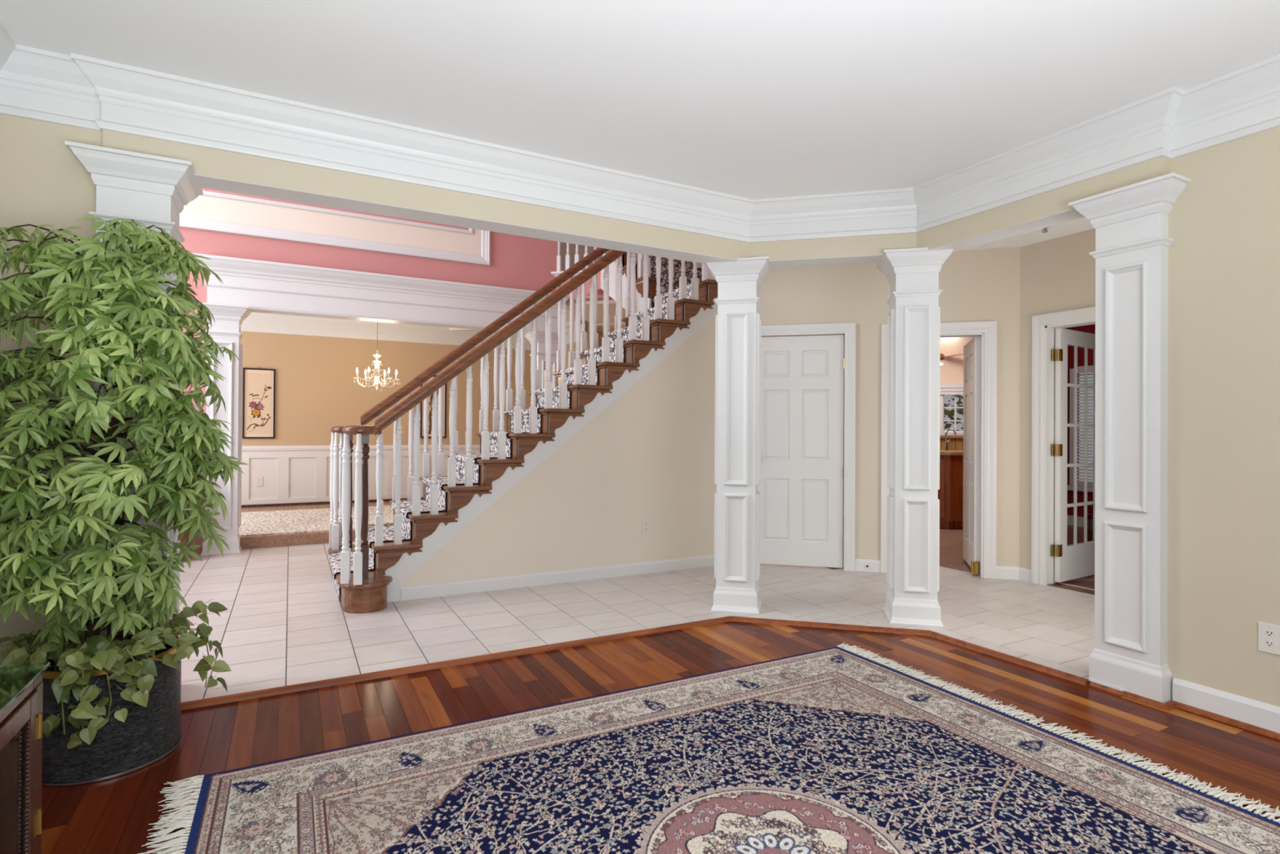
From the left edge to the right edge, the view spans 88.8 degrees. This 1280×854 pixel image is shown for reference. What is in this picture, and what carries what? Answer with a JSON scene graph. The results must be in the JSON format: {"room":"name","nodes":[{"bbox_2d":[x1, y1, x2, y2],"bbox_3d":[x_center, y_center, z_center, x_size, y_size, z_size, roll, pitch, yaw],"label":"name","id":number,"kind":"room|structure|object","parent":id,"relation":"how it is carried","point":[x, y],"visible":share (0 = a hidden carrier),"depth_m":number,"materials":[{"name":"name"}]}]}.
{"room":"living room","nodes":[
{"label":"living room","id":0,"kind":"room"},
{"bbox_2d":[0,114,102,669],"bbox_3d":[-2.357,-0.136,2.624,0.330,2.610,0.130,1,0,-28],"label":"wall","id":1,"kind":"structure","parent":0,"point":[42,181],"depth_m":2.55,"materials":[{"name":"beige paint"}]},
{"bbox_2d":[240,501,391,549],"bbox_3d":[-3.721,1.137,7.789,6.400,0.160,2.750,1,0,-28],"label":"floor","id":2,"kind":"structure","parent":0,"point":[314,537],"depth_m":6.45,"materials":[{"name":"brown wood"}]},
{"bbox_2d":[239,505,393,536],"bbox_3d":[-3.191,1.055,7.755,4.300,0.011,2.010,1,0,-28],"label":"dining rug","id":3,"kind":"object","parent":2,"relation":"on","point":[308,520],"visible":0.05,"depth_m":7.30,"materials":[{"name":"carpet"}]},
{"bbox_2d":[179,226,557,554],"bbox_3d":[-3.606,-1.540,6.262,5.920,5.400,0.140,1,0,-28],"label":"wall","id":4,"kind":"structure","parent":0,"point":[516,262],"depth_m":6.74,"materials":[{"name":"pink paint"}]},
{"bbox_2d":[179,195,480,255],"bbox_3d":[-3.046,-2.600,6.482,3.100,1.570,0.004,1,0,-28],"label":"panel field","id":5,"kind":"object","parent":4,"relation":"attached to","point":[206,207],"visible":0.21,"depth_m":6.46,"materials":[{"name":"beige paint"}]},
{"bbox_2d":[179,216,490,266],"bbox_3d":[-3.048,-2.613,6.460,3.175,1.645,0.034,1,0,-28],"label":"trim","id":6,"kind":"structure","parent":4,"relation":"attached to","point":[184,222],"depth_m":6.48,"materials":[{"name":"white wood"}]},
{"bbox_2d":[201,187,468,230],"bbox_3d":[-3.028,-2.610,6.487,2.695,0.950,0.004,1,0,-28],"label":"trim","id":7,"kind":"structure","parent":4,"relation":"attached to","point":[202,188],"depth_m":6.46,"materials":[{"name":"white wood"}]},
{"bbox_2d":[202,190,472,234],"bbox_3d":[-3.032,-2.623,6.473,2.755,1.025,0.016,1,0,-28],"label":"trim","id":8,"kind":"structure","parent":4,"relation":"attached to","point":[469,231],"depth_m":6.46,"materials":[{"name":"white wood"}]},
{"bbox_2d":[192,253,569,333],"bbox_3d":[-2.459,-1.319,6.784,3.600,0.453,0.310,1,0,-28],"label":"trim","id":9,"kind":"structure","parent":4,"relation":"attached to","point":[264,286],"depth_m":6.52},
{"bbox_2d":[239,331,531,504],"bbox_3d":[-4.333,-0.260,9.064,6.500,2.640,0.128,1,0,-28],"label":"wall","id":10,"kind":"structure","parent":0,"point":[317,388],"depth_m":9.04,"materials":[{"name":"beige paint"}]},
{"bbox_2d":[242,366,275,438],"bbox_3d":[-5.033,-0.322,8.634,0.371,0.947,0.027,1,0,-28],"label":"framed picture","id":11,"kind":"object","parent":10,"relation":"attached to","point":[258,384],"visible":1,"depth_m":8.63,"materials":[{"name":"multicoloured paper"}]},
{"bbox_2d":[255,475,262,486],"bbox_3d":[-5.029,0.719,8.632,0.080,0.131,0.007,1,0,-28],"label":"wall outlet","id":12,"kind":"object","parent":10,"relation":"attached to","point":[259,480],"visible":1,"depth_m":8.63,"materials":[{"name":"plastic"}]},
{"bbox_2d":[241,497,423,507],"bbox_3d":[-4.351,1.042,8.970,6.400,0.035,0.017,1,0,-28],"label":"baseboard","id":13,"kind":"structure","parent":10,"relation":"attached to","point":[384,500],"depth_m":8.81,"materials":[{"name":"white wood"}]},
{"bbox_2d":[241,444,479,454],"bbox_3d":[-3.963,0.311,8.256,6.400,0.115,1.700,1,0,-28],"label":"chair rail","id":14,"kind":"object","parent":10,"relation":"attached to","point":[246,450],"visible":0.18,"depth_m":8.92,"materials":[{"name":"white wood"}]},
{"bbox_2d":[420,375,446,437],"bbox_3d":[-3.061,-0.312,9.688,0.368,0.946,0.027,1,0,-28],"label":"framed picture","id":15,"kind":"object","parent":10,"relation":"attached to","point":[444,433],"visible":0.31,"depth_m":9.67,"materials":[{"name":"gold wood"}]},
{"bbox_2d":[448,242,625,331],"bbox_3d":[0.021,-2.804,8.949,5.750,2.800,0.100,0,0,14],"label":"wall","id":16,"kind":"structure","parent":0,"point":[563,245],"depth_m":9.13,"materials":[{"name":"paint"}]},
{"bbox_2d":[402,314,717,586],"bbox_3d":[-0.496,0.033,5.032,2.770,2.280,0.096,1,0,-28],"label":"wall","id":17,"kind":"structure","parent":0,"point":[650,454],"depth_m":5.16,"materials":[{"name":"beige paint"}]},
{"bbox_2d":[400,554,714,600],"bbox_3d":[-0.460,1.127,4.988,2.590,0.092,0.014,1,0,-28],"label":"baseboard","id":18,"kind":"structure","parent":17,"relation":"attached to","point":[475,585],"depth_m":4.86,"materials":[{"name":"white wood"}]},
{"bbox_2d":[641,519,649,533],"bbox_3d":[0.048,0.805,5.263,0.070,0.114,0.007,1,0,-28],"label":"wall outlet","id":19,"kind":"object","parent":17,"relation":"attached to","point":[645,523],"visible":1,"depth_m":5.26,"materials":[{"name":"plastic"}]},
{"bbox_2d":[564,320,590,368],"bbox_3d":[-1.094,-0.236,9.791,0.100,2.640,1.700,1,0,-28],"label":"wall","id":20,"kind":"structure","parent":0,"point":[587,323],"depth_m":9.24,"materials":[{"name":"beige paint"}]},
{"bbox_2d":[555,275,613,302],"bbox_3d":[-0.237,-1.615,7.481,1.550,0.285,0.140,0,0,14],"label":"wall","id":21,"kind":"structure","parent":0,"point":[600,297],"depth_m":7.53,"materials":[{"name":"paint"}]},
{"bbox_2d":[551,270,582,276],"bbox_3d":[-0.251,-1.765,7.464,1.570,0.053,0.180,0,0,14],"label":"trim","id":22,"kind":"structure","parent":21,"relation":"on","point":[558,273],"depth_m":7.54,"materials":[{"name":"white wood"}]},
{"bbox_2d":[556,241,605,271],"bbox_3d":[-0.243,-2.248,7.445,1.550,0.913,0.064,0,0,14],"label":"gallery balustrade","id":23,"kind":"object","parent":22,"relation":"on","point":[567,255],"visible":0.13,"depth_m":7.57,"materials":[{"name":"paint"}]},
{"bbox_2d":[565,310,603,332],"bbox_3d":[-3.421,-1.623,8.240,7.312,0.270,3.354,1,0,-28],"label":"ceiling","id":24,"kind":"structure","parent":0,"point":[567,313],"depth_m":8.95,"materials":[{"name":"white paint"}]},
{"bbox_2d":[355,321,397,380],"bbox_3d":[-3.229,-0.958,8.028,0.538,1.060,0.478,1,0,-28],"label":"crystal chandelier","id":25,"kind":"object","parent":24,"relation":"hanging from","point":[357,370],"visible":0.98,"depth_m":8.03,"materials":[{"name":"gold metal"}]},
{"bbox_2d":[565,299,625,332],"bbox_3d":[0.955,-1.585,8.580,3.350,0.330,2.560,0,0,14],"label":"wall","id":26,"kind":"structure","parent":0,"point":[612,303],"depth_m":8.14,"materials":[{"name":"beige paint"}]},
{"bbox_2d":[596,332,603,346],"bbox_3d":[0.750,-0.144,9.886,4.750,2.700,0.100,0,0,14],"label":"wall","id":27,"kind":"structure","parent":0,"point":[599,333],"depth_m":10.18,"materials":[{"name":"brown paint"}]},
{"bbox_2d":[240,311,582,350],"bbox_3d":[-3.953,-1.369,8.265,6.400,0.245,1.700,1,0,-28],"label":"crown molding","id":28,"kind":"structure","parent":27,"relation":"attached to","point":[255,322],"depth_m":9.18,"materials":[{"name":"white paint"}]},
{"bbox_2d":[102,129,1169,261],"bbox_3d":[0.049,-1.239,3.515,4.636,0.365,1.577,0,0,-2],"label":"wall header","id":29,"kind":"structure","parent":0,"point":[211,162],"depth_m":3.31,"materials":[{"name":"beige paint"}]},
{"bbox_2d":[191,174,1084,267],"bbox_3d":[0.048,-1.055,3.514,4.636,0.002,1.577,0,0,-2],"label":"beam","id":30,"kind":"structure","parent":29,"relation":"attached to","point":[201,181],"depth_m":3.42,"materials":[{"name":"beige paint"}]},
{"bbox_2d":[0,22,1279,243],"bbox_3d":[0.639,-1.307,1.342,4.387,0.244,4.960,1,0,-28],"label":"crown molding","id":31,"kind":"structure","parent":29,"relation":"attached to","point":[73,90],"depth_m":3.05,"materials":[{"name":"white wood"}]},
{"bbox_2d":[0,0,1279,267],"bbox_3d":[1.015,-1.471,2.435,6.277,0.100,6.534,1,0,-28],"label":"ceiling","id":32,"kind":"structure","parent":0,"point":[753,100],"depth_m":2.58,"materials":[{"name":"white paint"}]},
{"bbox_2d":[1041,226,1048,233],"bbox_3d":[2.865,-1.396,4.623,0.060,0.046,0.060,1,0,-28],"label":"sprinkler head","id":33,"kind":"object","parent":32,"relation":"attached to","point":[1044,230],"visible":0.69,"depth_m":4.61},
{"bbox_2d":[40,513,1279,853],"bbox_3d":[1.288,1.220,4.187,12.654,0.080,9.374,1,0,-28],"label":"floor","id":34,"kind":"structure","parent":0,"point":[111,815],"depth_m":3.37,"materials":[{"name":"brown wood"}]},
{"bbox_2d":[0,669,43,853],"bbox_3d":[-1.386,0.885,0.940,0.456,0.562,1.467,1,0,-28],"label":"base cabinet","id":35,"kind":"object","parent":34,"relation":"on","point":[21,693],"visible":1,"depth_m":1.61,"materials":[{"name":"brown wood"}]},
{"bbox_2d":[41,633,181,786],"bbox_3d":[-1.897,0.984,2.335,0.426,0.373,0.426,1,0,-28],"label":"planter pot","id":36,"kind":"object","parent":34,"relation":"on","point":[148,733],"visible":0.39,"depth_m":2.18,"materials":[{"name":"dark stone"},{"name":"brass"}]},
{"bbox_2d":[0,599,231,748],"bbox_3d":[-1.880,0.846,2.316,0.581,0.369,0.652,0,0,23],"label":"pothos","id":37,"kind":"object","parent":36,"relation":"in","point":[99,651],"visible":0.86,"depth_m":2.18,"materials":[{"name":"green plant"}]},
{"bbox_2d":[0,214,248,668],"bbox_3d":[-1.858,0.063,2.281,0.874,1.596,0.768,1,0,-28],"label":"foliage","id":38,"kind":"object","parent":36,"relation":"on","point":[74,538],"visible":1,"depth_m":2.13,"materials":[{"name":"green plant"}]},
{"bbox_2d":[64,140,203,635],"bbox_3d":[-2.112,0.042,2.749,0.400,2.258,0.398,1,0,-28],"label":"pilaster","id":39,"kind":"object","parent":34,"relation":"on","point":[147,189],"visible":0.32,"depth_m":2.64,"materials":[{"name":"white wood"}]},
{"bbox_2d":[179,481,189,559],"bbox_3d":[-4.211,0.786,5.583,0.610,0.735,0.440,1,0,-28],"label":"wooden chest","id":40,"kind":"object","parent":34,"relation":"on","point":[184,535],"visible":0.02,"depth_m":5.65,"materials":[{"name":"brown wood"}]},
{"bbox_2d":[200,302,250,555],"bbox_3d":[-3.880,0.024,6.084,0.408,2.268,0.398,1,0,-28],"label":"pilaster","id":41,"kind":"object","parent":34,"relation":"on","point":[225,331],"visible":0.68,"depth_m":6.00,"materials":[{"name":"white wood"}]},
{"bbox_2d":[328,247,717,613],"bbox_3d":[-0.804,-0.670,5.980,3.690,3.691,2.557,1,0,-28],"label":"staircase","id":42,"kind":"structure","parent":34,"relation":"on","point":[665,301],"depth_m":4.96,"materials":[{"name":"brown wood"}]},
{"bbox_2d":[524,329,568,405],"bbox_3d":[-1.104,0.048,7.568,0.408,2.268,0.398,1,0,-28],"label":"pilaster","id":43,"kind":"object","parent":34,"relation":"on","point":[541,358],"visible":0.23,"depth_m":7.43,"materials":[{"name":"white wood"}]},
{"bbox_2d":[181,615,1088,710],"bbox_3d":[-0.263,1.173,3.324,4.584,0.025,1.215,0,0,-8],"label":"trim","id":44,"kind":"structure","parent":34,"relation":"on","point":[388,673],"depth_m":3.35,"materials":[{"name":"brown wood"}]},
{"bbox_2d":[137,642,1279,853],"bbox_3d":[0.377,1.171,1.786,3.098,0.021,2.487,1,0,-28],"label":"oriental rug","id":45,"kind":"object","parent":34,"relation":"on","point":[837,749],"visible":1,"depth_m":2.13,"materials":[{"name":"fabric"}]},
{"bbox_2d":[705,256,771,613],"bbox_3d":[0.647,0.057,4.313,0.404,2.238,0.420,0,0,14],"label":"square column","id":46,"kind":"structure","parent":34,"relation":"on","point":[738,326],"depth_m":4.18,"materials":[{"name":"white wood"}]},
{"bbox_2d":[875,247,953,626],"bbox_3d":[1.695,0.062,4.059,0.398,2.238,0.420,0,0,14],"label":"square column","id":47,"kind":"structure","parent":34,"relation":"on","point":[913,317],"depth_m":3.93,"materials":[{"name":"white wood"}]},
{"bbox_2d":[937,435,963,528],"bbox_3d":[3.802,0.659,8.189,1.807,1.112,1.039,0,0,12],"label":"kitchen island","id":48,"kind":"object","parent":34,"relation":"on","point":[950,492],"visible":0.12,"depth_m":7.73,"materials":[{"name":"brown wood"}]},
{"bbox_2d":[939,449,963,455],"bbox_3d":[3.782,0.315,8.103,1.802,0.050,0.857,0,0,12],"label":"island countertop","id":49,"kind":"structure","parent":48,"relation":"on","point":[942,452],"depth_m":7.71,"materials":[{"name":"stone"}]},
{"bbox_2d":[944,427,956,450],"bbox_3d":[3.841,0.149,8.059,0.135,0.283,0.089,0,0,41],"label":"kitchen faucet","id":50,"kind":"object","parent":49,"relation":"on","point":[948,428],"visible":1,"depth_m":8.06,"materials":[{"name":"metal"}]},
{"bbox_2d":[1087,504,1093,541],"bbox_3d":[4.476,0.708,5.964,0.530,1.000,0.500,1,0,-28],"label":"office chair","id":51,"kind":"object","parent":34,"relation":"on","point":[1090,507],"visible":0.07,"depth_m":6.03,"materials":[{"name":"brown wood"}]},
{"bbox_2d":[1068,172,1190,702],"bbox_3d":[2.293,0.070,2.995,0.398,2.258,0.418,1,0,-28],"label":"pilaster","id":52,"kind":"object","parent":34,"relation":"on","point":[1129,654],"visible":0.88,"depth_m":2.91,"materials":[{"name":"white wood"}]},
{"bbox_2d":[758,247,1020,569],"bbox_3d":[1.798,-0.121,5.482,2.470,2.620,0.120,0,0,14],"label":"wall","id":53,"kind":"structure","parent":0,"point":[978,285],"depth_m":5.38,"materials":[{"name":"beige paint"}]},
{"bbox_2d":[757,334,844,568],"bbox_3d":[1.325,0.201,5.532,0.786,1.948,0.086,0,0,14],"label":"closet door","id":54,"kind":"structure","parent":53,"relation":"in","point":[800,487],"depth_m":5.54,"materials":[{"name":"white wood"}]},
{"bbox_2d":[760,322,855,570],"bbox_3d":[1.313,0.161,5.522,0.962,2.051,0.026,0,0,14],"label":"door frame","id":55,"kind":"structure","parent":53,"relation":"attached to","point":[848,329],"depth_m":5.42,"materials":[{"name":"white wood"}]},
{"bbox_2d":[864,563,870,568],"bbox_3d":[1.868,1.144,5.373,0.044,0.044,0.014,0,0,14],"label":"bumper cover","id":56,"kind":"object","parent":53,"relation":"attached to","point":[867,566],"visible":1,"depth_m":5.37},
{"bbox_2d":[854,558,880,572],"bbox_3d":[1.875,1.140,5.385,0.203,0.098,0.015,0,0,14],"label":"baseboard","id":57,"kind":"structure","parent":53,"relation":"attached to","point":[875,565],"depth_m":5.38,"materials":[{"name":"white wood"}]},
{"bbox_2d":[880,320,996,578],"bbox_3d":[2.409,0.177,5.321,0.857,2.030,0.151,0,0,14],"label":"door frame","id":58,"kind":"structure","parent":53,"relation":"attached to","point":[988,327],"depth_m":5.18,"materials":[{"name":"white wood"}]},
{"bbox_2d":[962,336,979,574],"bbox_3d":[2.808,0.227,5.563,0.055,1.913,0.717,0,0,19],"label":"kitchen door","id":59,"kind":"structure","parent":53,"relation":"in","point":[971,349],"depth_m":5.40,"materials":[{"name":"white wood"}]},
{"bbox_2d":[995,565,1031,582],"bbox_3d":[2.929,1.145,5.116,0.259,0.098,0.068,0,0,32],"label":"baseboard","id":60,"kind":"structure","parent":53,"relation":"attached to","point":[1002,571],"depth_m":5.12,"materials":[{"name":"white wood"}]},
{"bbox_2d":[842,335,973,513],"bbox_3d":[3.601,-0.132,9.017,2.750,2.700,0.120,0,0,14],"label":"wall","id":61,"kind":"structure","parent":0,"point":[952,368],"depth_m":8.81,"materials":[{"name":"beige paint"}]},
{"bbox_2d":[939,394,963,435],"bbox_3d":[4.256,-0.189,8.809,0.490,0.680,0.075,0,0,14],"label":"window","id":62,"kind":"structure","parent":61,"relation":"in","point":[942,432],"depth_m":8.81,"materials":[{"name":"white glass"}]},
{"bbox_2d":[939,383,963,395],"bbox_3d":[4.244,-0.504,8.750,0.440,0.142,0.044,0,0,14],"label":"roman shade","id":63,"kind":"object","parent":61,"relation":"attached to","point":[945,388],"visible":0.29,"depth_m":8.76,"materials":[{"name":"white fabric"}]},
{"bbox_2d":[1019,228,1095,568],"bbox_3d":[3.548,-0.117,4.204,0.120,2.620,2.269,1,0,-28],"label":"wall","id":64,"kind":"structure","parent":0,"point":[1058,274],"depth_m":5.02,"materials":[{"name":"beige paint"}]},
{"bbox_2d":[1031,306,1095,585],"bbox_3d":[3.330,0.171,4.584,0.151,2.047,1.075,1,0,-28],"label":"door frame","id":65,"kind":"structure","parent":64,"relation":"attached to","point":[1038,322],"depth_m":4.97,"materials":[{"name":"white wood"}]},
{"bbox_2d":[1051,328,1095,582],"bbox_3d":[3.456,0.215,5.138,0.765,1.925,0.039,1,0,-32],"label":"french door","id":66,"kind":"structure","parent":64,"relation":"in","point":[1076,560],"depth_m":5.00,"materials":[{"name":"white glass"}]},
{"bbox_2d":[1064,324,1095,516],"bbox_3d":[4.685,-0.101,5.907,3.569,2.620,5.200,1,0,-28],"label":"wall","id":67,"kind":"structure","parent":0,"point":[1087,328],"depth_m":8.14,"materials":[{"name":"red paint"}]},
{"bbox_2d":[1046,582,1094,595],"bbox_3d":[3.338,1.202,4.586,0.130,0.023,0.905,1,0,-28],"label":"sill","id":68,"kind":"structure","parent":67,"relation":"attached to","point":[1055,584],"depth_m":4.83,"materials":[{"name":"brown wood"}]},
{"bbox_2d":[1066,365,1093,526],"bbox_3d":[6.205,0.237,6.662,0.099,1.970,4.900,1,0,-28],"label":"window","id":69,"kind":"structure","parent":67,"relation":"in","point":[1090,368],"depth_m":8.08,"materials":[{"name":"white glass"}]},
{"bbox_2d":[1167,126,1279,706],"bbox_3d":[3.075,-0.108,1.548,0.120,2.610,3.030,1,0,-28],"label":"wall","id":70,"kind":"structure","parent":0,"point":[1224,515],"depth_m":2.68,"materials":[{"name":"beige paint"}]},
{"bbox_2d":[1089,681,1279,740],"bbox_3d":[2.900,1.186,1.599,0.089,0.020,3.290,1,0,-28],"label":"trim","id":71,"kind":"structure","parent":70,"relation":"attached to","point":[1171,704],"depth_m":2.75,"materials":[{"name":"brown wood"}]},
{"bbox_2d":[1172,677,1279,733],"bbox_3d":[3.013,1.138,1.498,0.015,0.116,3.005,1,0,-28],"label":"baseboard","id":72,"kind":"structure","parent":70,"relation":"attached to","point":[1253,712],"depth_m":2.66,"materials":[{"name":"white wood"}]},
{"bbox_2d":[1257,621,1279,655],"bbox_3d":[2.469,0.825,2.530,0.007,0.114,0.116,1,0,-28],"label":"wall outlet","id":73,"kind":"object","parent":70,"relation":"attached to","point":[1268,634],"visible":1,"depth_m":2.55,"materials":[{"name":"plastic"}]},
{"bbox_2d":[1263,629,1275,636],"bbox_3d":[2.457,0.805,2.549,0.002,0.028,0.035,1,0,-28],"label":"socket","id":74,"kind":"object","parent":73,"relation":"attached to","point":[1267,633],"depth_m":2.55,"materials":[{"name":"plastic"}]},
{"bbox_2d":[1264,640,1275,647],"bbox_3d":[2.456,0.845,2.549,0.002,0.028,0.035,1,0,-28],"label":"socket","id":75,"kind":"object","parent":73,"relation":"attached to","point":[1268,643],"depth_m":2.55,"materials":[{"name":"plastic"}]},
{"bbox_3d":[3.009,-1.403,7.490,4.609,0.100,4.030,1,0,-28],"label":"ceiling","id":76,"kind":"structure","parent":0,"visible":0},
{"bbox_2d":[940,353,963,364],"bbox_3d":[4.070,-1.069,8.893,1.053,0.550,1.080,1,0,-28],"label":"ceiling fan","id":77,"kind":"object","parent":76,"relation":"hanging from","point":[942,356],"visible":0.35,"depth_m":8.83,"materials":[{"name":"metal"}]},
{"label":"outside","id":78,"kind":"structure","parent":0,"visible":0},
{"bbox_2d":[943,395,963,431],"bbox_3d":[4.831,-0.083,10.608,2.162,2.640,1.579,0,0,13],"label":"tree","id":79,"kind":"object","parent":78,"point":[950,414],"visible":0.02,"depth_m":10.67,"materials":[{"name":"green plant"}]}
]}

